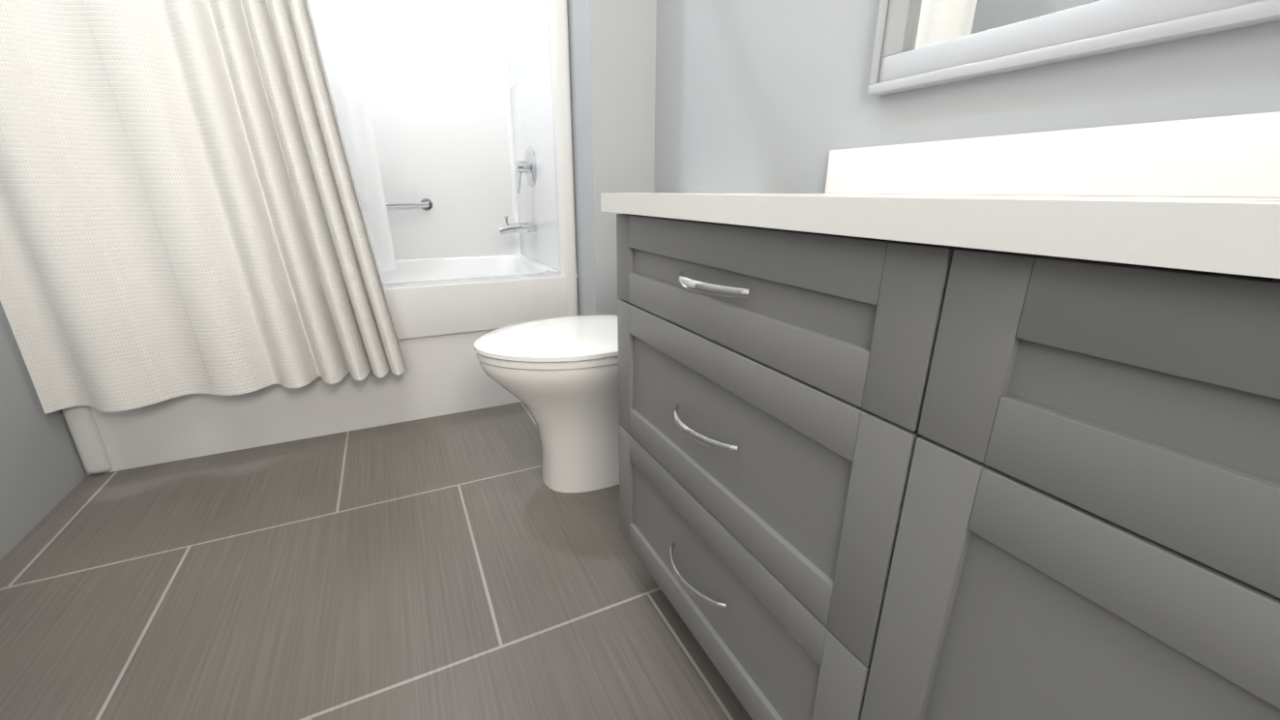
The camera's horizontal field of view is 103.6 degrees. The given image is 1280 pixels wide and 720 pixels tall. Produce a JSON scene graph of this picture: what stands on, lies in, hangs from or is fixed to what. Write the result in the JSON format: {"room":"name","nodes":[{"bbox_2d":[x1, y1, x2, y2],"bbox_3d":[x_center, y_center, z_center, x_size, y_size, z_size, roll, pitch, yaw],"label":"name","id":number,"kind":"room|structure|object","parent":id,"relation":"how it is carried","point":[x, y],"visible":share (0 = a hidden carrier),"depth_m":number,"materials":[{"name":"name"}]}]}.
{"room":"bathroom","nodes":[
{"label":"bathroom","id":0,"kind":"room"},
{"bbox_2d":[0,300,88,560],"bbox_3d":[-1.118,-0.597,-0.018,0.100,2.720,4.210,-9,21,-25],"label":"wall","id":1,"kind":"structure","parent":0,"point":[43,473],"depth_m":1.26,"materials":[{"name":"grey paint"}]},
{"bbox_2d":[0,401,752,719],"bbox_3d":[-0.293,0.615,0.817,1.950,0.100,4.210,-9,21,-25],"label":"floor","id":2,"kind":"structure","parent":0,"point":[464,566],"depth_m":1.04,"materials":[{"name":"tile"}]},
{"bbox_2d":[60,0,578,475],"bbox_3d":[-1.092,-0.873,1.780,1.519,2.099,0.812,-9,21,-25],"label":"shower","id":3,"kind":"object","parent":2,"relation":"on","point":[469,103],"visible":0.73,"depth_m":2.02,"materials":[{"name":"white plastic"}]},
{"bbox_2d":[0,0,408,414],"bbox_3d":[-0.905,-0.822,1.391,1.518,1.792,0.240,-9,21,-25],"label":"shower curtain","id":4,"kind":"object","parent":3,"relation":"hanging from","point":[192,197],"visible":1,"depth_m":1.31,"materials":[{"name":"fabric"}]},
{"bbox_2d":[474,314,620,492],"bbox_3d":[-0.093,-0.050,1.406,0.708,0.786,0.414,-9,21,-25],"label":"toilet","id":5,"kind":"object","parent":2,"relation":"on","point":[557,376],"visible":0.38,"depth_m":1.29,"materials":[{"name":"white ceramic"}]},
{"bbox_2d":[600,204,1279,719],"bbox_3d":[0.647,0.385,0.165,0.540,0.760,2.168,-9,21,-25],"label":"bathroom vanity","id":6,"kind":"object","parent":2,"relation":"on","point":[976,429],"depth_m":0.38,"materials":[{"name":"grey paint"}]},
{"bbox_2d":[600,192,1279,242],"bbox_3d":[0.651,0.009,0.044,0.531,0.030,2.184,-9,21,-25],"label":"countertop","id":7,"kind":"structure","parent":6,"relation":"on","point":[1257,219],"depth_m":0.31,"materials":[{"name":"white stone"}]},
{"bbox_2d":[567,0,656,315],"bbox_3d":[-0.267,-1.261,1.971,0.230,2.720,0.986,-9,21,-25],"label":"wall","id":8,"kind":"structure","parent":0,"point":[612,57],"depth_m":1.67,"materials":[{"name":"grey paint"}]},
{"bbox_2d":[654,0,1279,193],"bbox_3d":[0.545,-0.848,0.753,0.100,2.720,4.210,-9,21,-25],"label":"wall","id":9,"kind":"structure","parent":0,"point":[762,97],"depth_m":1.03,"materials":[{"name":"grey paint"}]},
{"bbox_2d":[825,111,1279,196],"bbox_3d":[0.880,-0.080,0.132,0.021,0.085,2.184,-9,21,-25],"label":"backsplash","id":10,"kind":"structure","parent":9,"relation":"attached to","point":[1232,155],"depth_m":0.66,"materials":[{"name":"white stone"}]},
{"bbox_2d":[867,0,1279,95],"bbox_3d":[0.875,-0.623,-0.044,0.030,0.875,1.993,-9,21,-25],"label":"mirror","id":11,"kind":"object","parent":9,"relation":"attached to","point":[920,44],"visible":0.96,"depth_m":0.72,"materials":[{"name":"grey mirror"}]}
]}

